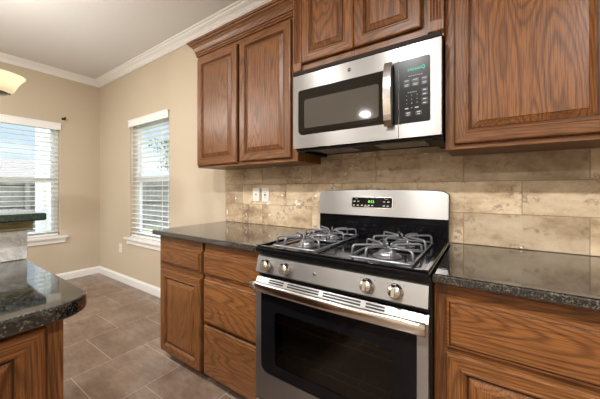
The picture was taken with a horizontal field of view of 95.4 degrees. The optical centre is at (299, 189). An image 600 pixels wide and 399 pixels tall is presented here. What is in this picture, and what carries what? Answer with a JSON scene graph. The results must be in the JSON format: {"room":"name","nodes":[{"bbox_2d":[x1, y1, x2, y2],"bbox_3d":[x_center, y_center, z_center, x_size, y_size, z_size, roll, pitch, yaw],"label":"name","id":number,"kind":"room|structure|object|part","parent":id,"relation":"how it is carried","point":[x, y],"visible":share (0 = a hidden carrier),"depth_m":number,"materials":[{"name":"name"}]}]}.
{"room":"kitchen","nodes":[
{"label":"kitchen","id":0,"kind":"room"},
{"bbox_2d":[0,61,99,273],"bbox_3d":[-4.399,-0.176,1.815,0.140,2.743,5.200,0,0,34],"label":"wall","id":1,"kind":"structure","parent":0,"point":[43,96],"depth_m":3.66,"materials":[{"name":"beige paint"}]},
{"bbox_2d":[0,123,67,246],"bbox_3d":[-3.424,-0.085,3.221,0.180,1.551,1.042,0,0,34],"label":"window","id":2,"kind":"structure","parent":1,"relation":"in","point":[54,186],"depth_m":3.57,"materials":[{"name":"white plastic"}]},
{"bbox_3d":[-3.463,0.212,3.248,0.022,0.716,0.820,0,0,34],"label":"sash","id":3,"kind":"part","parent":2,"relation":"part of","materials":[{"name":"white plastic"}]},
{"bbox_3d":[-3.485,-0.463,3.262,0.022,0.724,0.820,0,0,34],"label":"sash","id":4,"kind":"part","parent":2,"relation":"part of","materials":[{"name":"glass"}]},
{"bbox_2d":[0,114,60,237],"bbox_3d":[-3.406,-0.136,3.209,0.096,1.457,0.900,0,0,34],"label":"window blind","id":5,"kind":"object","parent":2,"relation":"attached to","point":[7,119],"visible":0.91,"depth_m":3.36,"materials":[{"name":"white plastic"}]},
{"bbox_3d":[-3.417,0.582,3.216,0.050,0.022,0.868,0,0,34],"label":"rail","id":6,"kind":"part","parent":5,"relation":"part of","materials":[{"name":"white plastic"}]},
{"bbox_3d":[-3.398,0.614,3.204,0.119,0.034,1.042,0,0,34],"label":"sill","id":7,"kind":"part","parent":2,"relation":"part of","materials":[{"name":"white paint"}]},
{"bbox_2d":[55,266,99,279],"bbox_3d":[-4.334,1.146,1.771,0.015,0.098,5.200,0,0,34],"label":"baseboard","id":8,"kind":"structure","parent":1,"relation":"attached to","point":[92,270],"depth_m":3.73,"materials":[{"name":"white paint"}]},
{"bbox_2d":[0,0,237,78],"bbox_3d":[-1.407,-1.618,-0.195,7.348,0.140,5.480,0,0,34],"label":"ceiling","id":9,"kind":"structure","parent":0,"point":[88,38],"depth_m":2.62,"materials":[{"name":"white paint"}]},
{"bbox_2d":[0,69,25,95],"bbox_3d":[-2.255,-1.025,1.647,0.796,1.044,0.758,0,0,34],"label":"chandelier","id":10,"kind":"object","parent":9,"relation":"hanging from","point":[9,81],"visible":1,"depth_m":1.70,"materials":[{"name":"beige glass"}]},
{"bbox_3d":[-2.013,-0.595,1.717,0.342,0.097,0.131,0,0,9],"label":"arm","id":11,"kind":"part","parent":10,"relation":"part of","materials":[{"name":"grey metal"}]},
{"bbox_2d":[63,273,245,398],"bbox_3d":[-1.407,1.255,-0.195,7.348,0.120,5.480,0,0,34],"label":"floor","id":12,"kind":"structure","parent":0,"point":[112,349],"depth_m":1.97,"materials":[{"name":"brown tile"}]},
{"bbox_2d":[0,320,62,398],"bbox_3d":[-1.467,0.758,-0.041,0.641,0.872,2.190,0,0,34],"label":"base cabinet","id":13,"kind":"object","parent":12,"relation":"on","point":[31,361],"visible":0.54,"depth_m":0.64,"materials":[{"name":"brown wood"}]},
{"bbox_3d":[-0.751,0.709,0.470,0.019,0.635,0.354,0,0,34],"label":"raised panel","id":14,"kind":"part","parent":13,"relation":"part of","materials":[{"name":"brown wood"}]},
{"bbox_3d":[-0.751,0.709,0.470,0.022,0.752,0.471,0,0,34],"label":"door","id":15,"kind":"part","parent":13,"relation":"part of","materials":[{"name":"brown wood"}]},
{"bbox_2d":[0,259,86,338],"bbox_3d":[-1.447,0.300,-0.019,0.679,0.040,2.248,0,0,34],"label":"countertop","id":16,"kind":"structure","parent":13,"relation":"on","point":[32,297],"depth_m":0.71,"materials":[{"name":"stone"}]},
{"bbox_2d":[160,235,204,372],"bbox_3d":[-0.630,0.753,2.029,0.471,0.882,0.614,0,0,34],"label":"base cabinet","id":17,"kind":"object","parent":12,"relation":"on","point":[182,276],"visible":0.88,"depth_m":1.75,"materials":[{"name":"brown wood"}]},
{"bbox_3d":[-0.781,0.822,1.774,0.308,0.433,0.019,0,0,34],"label":"raised panel","id":18,"kind":"part","parent":17,"relation":"part of","materials":[{"name":"brown wood"}]},
{"bbox_3d":[-0.780,0.441,1.774,0.437,0.128,0.020,0,0,34],"label":"drawer","id":19,"kind":"part","parent":17,"relation":"part of","materials":[{"name":"brown wood"}]},
{"bbox_2d":[204,243,259,398],"bbox_3d":[-0.212,0.753,1.749,0.486,0.882,0.612,0,0,34],"label":"base cabinet","id":20,"kind":"object","parent":12,"relation":"on","point":[229,300],"visible":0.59,"depth_m":1.50,"materials":[{"name":"brown wood"}]},
{"bbox_3d":[-0.382,0.665,1.506,0.468,0.256,0.020,0,0,34],"label":"drawer","id":21,"kind":"part","parent":20,"relation":"part of","materials":[{"name":"brown wood"}]},
{"bbox_3d":[-0.382,0.957,1.506,0.468,0.292,0.020,0,0,34],"label":"drawer","id":22,"kind":"part","parent":20,"relation":"part of","materials":[{"name":"brown wood"}]},
{"bbox_3d":[-0.382,0.441,1.506,0.468,0.132,0.020,0,0,34],"label":"drawer","id":23,"kind":"part","parent":20,"relation":"part of","materials":[{"name":"brown wood"}]},
{"bbox_3d":[-0.366,0.704,1.520,0.486,0.782,0.020,0,0,34],"label":"frame","id":24,"kind":"part","parent":20,"relation":"part of","materials":[{"name":"brown wood"}]},
{"bbox_2d":[152,221,313,251],"bbox_3d":[-0.434,0.295,1.884,1.006,0.030,0.638,0,0,34],"label":"countertop","id":25,"kind":"structure","parent":20,"relation":"on","point":[245,236],"depth_m":1.77,"materials":[{"name":"stone"}]},
{"bbox_2d":[250,190,449,398],"bbox_3d":[0.274,0.597,1.349,0.761,1.194,0.725,0,0,34],"label":"gas range","id":26,"kind":"object","parent":12,"relation":"on","point":[345,307],"visible":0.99,"depth_m":1.12,"materials":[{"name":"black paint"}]},
{"bbox_3d":[-0.166,0.352,1.259,0.055,0.054,0.048,0,0,34],"label":"knob","id":27,"kind":"part","parent":26,"relation":"part of","materials":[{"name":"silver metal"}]},
{"bbox_3d":[-0.075,0.352,1.198,0.055,0.054,0.048,0,0,34],"label":"knob","id":28,"kind":"part","parent":26,"relation":"part of","materials":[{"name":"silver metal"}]},
{"bbox_3d":[0.034,0.265,1.336,0.116,0.016,0.116,0,0,34],"label":"burner","id":29,"kind":"part","parent":26,"relation":"part of","materials":[{"name":"silver metal"}]},
{"bbox_3d":[0.176,0.265,1.548,0.116,0.016,0.116,0,0,34],"label":"burner","id":30,"kind":"part","parent":26,"relation":"part of","materials":[{"name":"silver metal"}]},
{"bbox_2d":[250,274,429,398],"bbox_3d":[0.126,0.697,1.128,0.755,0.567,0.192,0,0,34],"label":"oven","id":31,"kind":"object","parent":26,"relation":"in","point":[313,341],"depth_m":1.07,"materials":[{"name":"silver metal"}]},
{"bbox_3d":[0.111,0.353,1.106,0.753,0.077,0.034,0,0,34],"label":"control panel","id":32,"kind":"part","parent":26,"relation":"part of","materials":[{"name":"silver metal"}]},
{"bbox_2d":[256,231,449,279],"bbox_3d":[0.285,0.283,1.366,0.761,0.021,0.660,0,0,34],"label":"cooktop","id":33,"kind":"object","parent":26,"relation":"in","point":[333,252],"depth_m":1.18,"materials":[{"name":"black metal"}]},
{"bbox_3d":[0.236,0.352,0.988,0.055,0.054,0.048,0,0,34],"label":"knob","id":34,"kind":"part","parent":26,"relation":"part of","materials":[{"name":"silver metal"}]},
{"bbox_3d":[0.420,0.076,1.609,0.242,0.057,0.010,0,0,34],"label":"display panel","id":35,"kind":"part","parent":26,"relation":"part of","materials":[{"name":"black plastic"}]},
{"bbox_3d":[0.448,0.078,1.609,0.757,0.152,0.048,0,0,34],"label":"backguard panel","id":36,"kind":"part","parent":26,"relation":"part of","materials":[{"name":"silver metal"}]},
{"bbox_3d":[0.358,0.265,1.119,0.116,0.016,0.116,0,0,34],"label":"burner","id":37,"kind":"part","parent":26,"relation":"part of","materials":[{"name":"silver metal"}]},
{"bbox_3d":[0.321,0.352,0.931,0.055,0.054,0.048,0,0,34],"label":"knob","id":38,"kind":"part","parent":26,"relation":"part of","materials":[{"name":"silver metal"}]},
{"bbox_2d":[435,283,599,398],"bbox_3d":[1.251,0.753,0.764,1.506,0.882,0.614,0,0,34],"label":"base cabinet","id":39,"kind":"object","parent":12,"relation":"on","point":[489,345],"visible":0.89,"depth_m":0.82,"materials":[{"name":"brown wood"}]},
{"bbox_3d":[0.708,0.823,0.773,0.393,0.431,0.019,0,0,34],"label":"raised panel","id":40,"kind":"part","parent":39,"relation":"part of","materials":[{"name":"brown wood"}]},
{"bbox_2d":[433,243,599,310],"bbox_3d":[1.252,0.295,0.751,1.520,0.030,0.638,0,0,34],"label":"countertop","id":41,"kind":"structure","parent":39,"relation":"on","point":[559,278],"depth_m":0.91,"materials":[{"name":"stone"}]},
{"bbox_3d":[0.708,0.823,0.773,0.522,0.560,0.022,0,0,34],"label":"door","id":42,"kind":"part","parent":39,"relation":"part of","materials":[{"name":"brown wood"}]},
{"bbox_2d":[100,45,599,287],"bbox_3d":[0.082,-0.176,2.021,7.348,2.743,0.140,0,0,34],"label":"wall","id":43,"kind":"structure","parent":0,"point":[197,195],"depth_m":3.15,"materials":[{"name":"beige paint"}]},
{"bbox_2d":[99,266,159,297],"bbox_3d":[-1.769,1.146,3.171,2.680,0.098,0.015,0,0,34],"label":"baseboard","id":44,"kind":"structure","parent":43,"relation":"attached to","point":[138,284],"depth_m":3.37,"materials":[{"name":"white paint"}]},
{"bbox_2d":[0,0,271,87],"bbox_3d":[-1.407,-1.508,-0.196,7.068,0.078,5.200,0,0,34],"label":"trim","id":45,"kind":"structure","parent":43,"relation":"attached to","point":[238,8],"depth_m":3.00,"materials":[{"name":"white paint"}]},
{"bbox_2d":[123,117,168,250],"bbox_3d":[-1.748,-0.089,3.220,1.026,1.541,0.180,0,0,34],"label":"window","id":46,"kind":"structure","parent":43,"relation":"in","point":[149,244],"depth_m":3.39,"materials":[{"name":"white plastic"}]},
{"bbox_3d":[-1.765,0.604,3.195,1.026,0.034,0.119,0,0,34],"label":"sill","id":47,"kind":"part","parent":46,"relation":"part of","materials":[{"name":"white paint"}]},
{"bbox_2d":[128,109,168,240],"bbox_3d":[-1.760,-0.141,3.203,0.884,1.447,0.096,0,0,34],"label":"window blind","id":48,"kind":"object","parent":46,"relation":"attached to","point":[162,114],"visible":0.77,"depth_m":3.21,"materials":[{"name":"white plastic"}]},
{"bbox_3d":[-1.752,0.572,3.214,0.852,0.022,0.050,0,0,34],"label":"rail","id":49,"kind":"part","parent":48,"relation":"part of","materials":[{"name":"white"}]},
{"bbox_3d":[-1.721,0.205,3.260,0.804,0.711,0.022,0,0,34],"label":"sash","id":50,"kind":"part","parent":46,"relation":"part of","materials":[{"name":"white plastic"}]},
{"bbox_3d":[-1.707,-0.465,3.282,0.804,0.719,0.022,0,0,34],"label":"sash","id":51,"kind":"part","parent":46,"relation":"part of","materials":[{"name":"glass"}]},
{"bbox_2d":[187,0,320,169],"bbox_3d":[-0.380,-0.669,2.025,1.033,0.993,0.341,0,0,34],"label":"upper cabinet","id":52,"kind":"object","parent":43,"relation":"attached to","point":[245,64],"visible":0.95,"depth_m":1.86,"materials":[{"name":"brown wood"}]},
{"bbox_3d":[-0.628,-0.609,2.048,0.317,0.711,0.019,0,0,34],"label":"raised panel","id":53,"kind":"part","parent":52,"relation":"part of","materials":[{"name":"brown wood"}]},
{"bbox_3d":[-0.628,-0.609,2.048,0.446,0.840,0.022,0,0,34],"label":"door","id":54,"kind":"part","parent":52,"relation":"part of","materials":[{"name":"brown wood"}]},
{"bbox_3d":[-0.381,-1.112,2.026,1.031,0.108,0.341,0,0,34],"label":"crown moulding","id":55,"kind":"part","parent":52,"relation":"part of","materials":[{"name":"brown wood"}]},
{"bbox_3d":[-0.409,-0.639,1.926,0.970,0.932,0.020,0,0,34],"label":"frame","id":56,"kind":"part","parent":52,"relation":"part of","materials":[{"name":"brown wood"}]},
{"bbox_3d":[-0.238,-0.618,1.786,0.314,0.716,0.019,0,0,34],"label":"raised panel","id":57,"kind":"part","parent":52,"relation":"part of","materials":[{"name":"brown wood"}]},
{"bbox_3d":[-0.238,-0.618,1.786,0.443,0.845,0.022,0,0,34],"label":"door","id":58,"kind":"part","parent":52,"relation":"part of","materials":[{"name":"brown wood"}]},
{"bbox_2d":[293,0,445,72],"bbox_3d":[0.361,-0.998,1.495,0.910,0.661,0.394,0,0,34],"label":"upper cabinet","id":59,"kind":"object","parent":43,"relation":"attached to","point":[324,31],"visible":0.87,"depth_m":1.39,"materials":[{"name":"brown wood"}]},
{"bbox_3d":[0.142,-0.962,1.484,0.189,0.349,0.019,0,0,34],"label":"raised panel","id":60,"kind":"part","parent":59,"relation":"part of","materials":[{"name":"brown wood"}]},
{"bbox_3d":[0.142,-0.962,1.484,0.318,0.478,0.022,0,0,34],"label":"door","id":61,"kind":"part","parent":59,"relation":"part of","materials":[{"name":"brown wood"}]},
{"bbox_2d":[293,31,445,156],"bbox_3d":[0.363,-0.441,1.482,0.760,0.450,0.414,0,0,34],"label":"microwave","id":62,"kind":"object","parent":59,"relation":"attached to","point":[391,97],"visible":0.99,"depth_m":1.31,"materials":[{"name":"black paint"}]},
{"bbox_3d":[0.212,-0.438,1.414,0.584,0.411,0.030,0,0,34],"label":"door","id":63,"kind":"part","parent":62,"relation":"part of","materials":[{"name":"silver metal"}]},
{"bbox_3d":[0.382,-0.225,1.509,0.756,0.017,0.315,0,0,34],"label":"underside frame","id":64,"kind":"part","parent":62,"relation":"part of","materials":[{"name":"black paint"}]},
{"bbox_3d":[0.400,-0.433,1.238,0.034,0.288,0.052,0,0,34],"label":"handle","id":65,"kind":"part","parent":62,"relation":"part of","materials":[{"name":"silver metal"}]},
{"bbox_3d":[0.508,-0.438,1.209,0.130,0.284,0.020,0,0,34],"label":"control panel","id":66,"kind":"part","parent":62,"relation":"part of","materials":[{"name":"black plastic"}]},
{"bbox_3d":[0.303,-0.956,1.402,0.778,0.578,0.020,0,0,34],"label":"frame","id":67,"kind":"part","parent":59,"relation":"part of","materials":[{"name":"brown wood"}]},
{"bbox_3d":[0.408,-0.962,1.306,0.189,0.349,0.019,0,0,34],"label":"raised panel","id":68,"kind":"part","parent":59,"relation":"part of","materials":[{"name":"brown wood"}]},
{"bbox_3d":[0.408,-0.962,1.306,0.318,0.478,0.022,0,0,34],"label":"door","id":69,"kind":"part","parent":59,"relation":"part of","materials":[{"name":"brown wood"}]},
{"bbox_2d":[226,146,599,255],"bbox_3d":[0.700,0.021,1.514,3.276,0.516,0.012,0,0,34],"label":"backsplash","id":70,"kind":"structure","parent":43,"relation":"attached to","point":[549,201],"depth_m":1.38,"materials":[{"name":"tile"}]},
{"bbox_2d":[253,188,259,200],"bbox_3d":[-0.356,0.040,2.210,0.072,0.110,0.009,0,0,34],"label":"wall plate","id":71,"kind":"object","parent":70,"relation":"attached to","point":[256,191],"visible":1,"depth_m":2.21,"materials":[{"name":"white plastic"}]},
{"bbox_2d":[262,188,268,201],"bbox_3d":[-0.274,0.042,2.156,0.072,0.110,0.009,0,0,34],"label":"wall plate","id":72,"kind":"object","parent":70,"relation":"attached to","point":[265,191],"visible":1,"depth_m":2.15,"materials":[{"name":"white plastic"}]},
{"bbox_2d":[446,0,599,155],"bbox_3d":[1.354,-0.670,0.860,1.566,0.991,0.341,0,0,34],"label":"upper cabinet","id":73,"kind":"object","parent":43,"relation":"attached to","point":[522,75],"visible":1,"depth_m":1.05,"materials":[{"name":"brown wood"}]},
{"bbox_3d":[0.872,-0.626,1.040,0.368,0.733,0.019,0,0,34],"label":"raised panel","id":74,"kind":"part","parent":73,"relation":"part of","materials":[{"name":"brown wood"}]},
{"bbox_3d":[-1.792,0.660,0.213,0.118,1.070,2.248,0,0,34],"label":"wall","id":75,"kind":"structure","parent":0,"visible":0},
{"bbox_2d":[0,230,26,262],"bbox_3d":[-1.737,0.222,0.176,0.014,0.114,2.248,0,0,34],"label":"backsplash","id":76,"kind":"structure","parent":75,"relation":"attached to","point":[13,245],"depth_m":1.07,"materials":[{"name":"grey stone"}]},
{"bbox_2d":[0,221,33,232],"bbox_3d":[-1.778,0.145,0.215,0.139,0.039,2.268,0,0,34],"label":"trim","id":77,"kind":"structure","parent":75,"relation":"attached to","point":[27,225],"depth_m":1.08,"materials":[{"name":"beige wood"}]},
{"bbox_2d":[0,209,46,222],"bbox_3d":[-1.859,0.110,0.286,0.445,0.030,2.294,0,0,34],"label":"bar ledge","id":78,"kind":"object","parent":75,"relation":"on","point":[6,215],"visible":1,"depth_m":1.08,"materials":[{"name":"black stone"}]},
{"label":"outside","id":79,"kind":"structure","parent":0,"visible":0},
{"bbox_2d":[14,208,168,231],"bbox_3d":[-14.305,1.465,14.616,51.000,0.100,55.000,0,0,34],"label":"ground","id":80,"kind":"structure","parent":79,"point":[152,228],"depth_m":9.92,"materials":[{"name":"green plant"}]},
{"bbox_2d":[0,158,34,207],"bbox_3d":[-25.782,-0.645,23.533,9.200,4.119,14.000,0,0,34],"label":"house","id":81,"kind":"structure","parent":80,"relation":"on","point":[30,171],"depth_m":22.63,"materials":[{"name":"beige brick"}]},
{"bbox_2d":[35,128,50,231],"bbox_3d":[-4.315,-0.195,4.632,0.220,3.220,0.220,0,0,34],"label":"porch column","id":82,"kind":"structure","parent":80,"relation":"on","point":[38,186],"depth_m":4.53,"materials":[{"name":"white paint"}]},
{"bbox_2d":[0,181,168,231],"bbox_3d":[-5.468,0.534,9.882,0.150,1.761,23.000,0,0,34],"label":"fence","id":83,"kind":"object","parent":80,"relation":"on","point":[153,188],"visible":0.05,"depth_m":9.79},
{"bbox_3d":[-7.219,0.565,7.222,0.090,1.699,0.090,0,0,34],"label":"post","id":84,"kind":"part","parent":83,"relation":"part of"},
{"bbox_3d":[-5.496,-0.170,9.902,0.040,0.090,23.000,0,0,34],"label":"rail","id":85,"kind":"part","parent":83,"relation":"part of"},
{"bbox_3d":[-5.496,0.400,9.902,0.040,0.090,23.000,0,0,34],"label":"rail","id":86,"kind":"part","parent":83,"relation":"part of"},
{"bbox_3d":[-5.496,1.100,9.902,0.040,0.090,23.000,0,0,34],"label":"rail","id":87,"kind":"part","parent":83,"relation":"part of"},
{"bbox_2d":[149,138,168,171],"bbox_3d":[-6.914,-1.542,16.890,4.196,5.921,4.124,0,0,34],"label":"tree","id":88,"kind":"object","parent":80,"relation":"on","point":[167,141],"visible":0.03,"depth_m":16.14,"materials":[{"name":"green plant"}]}
]}

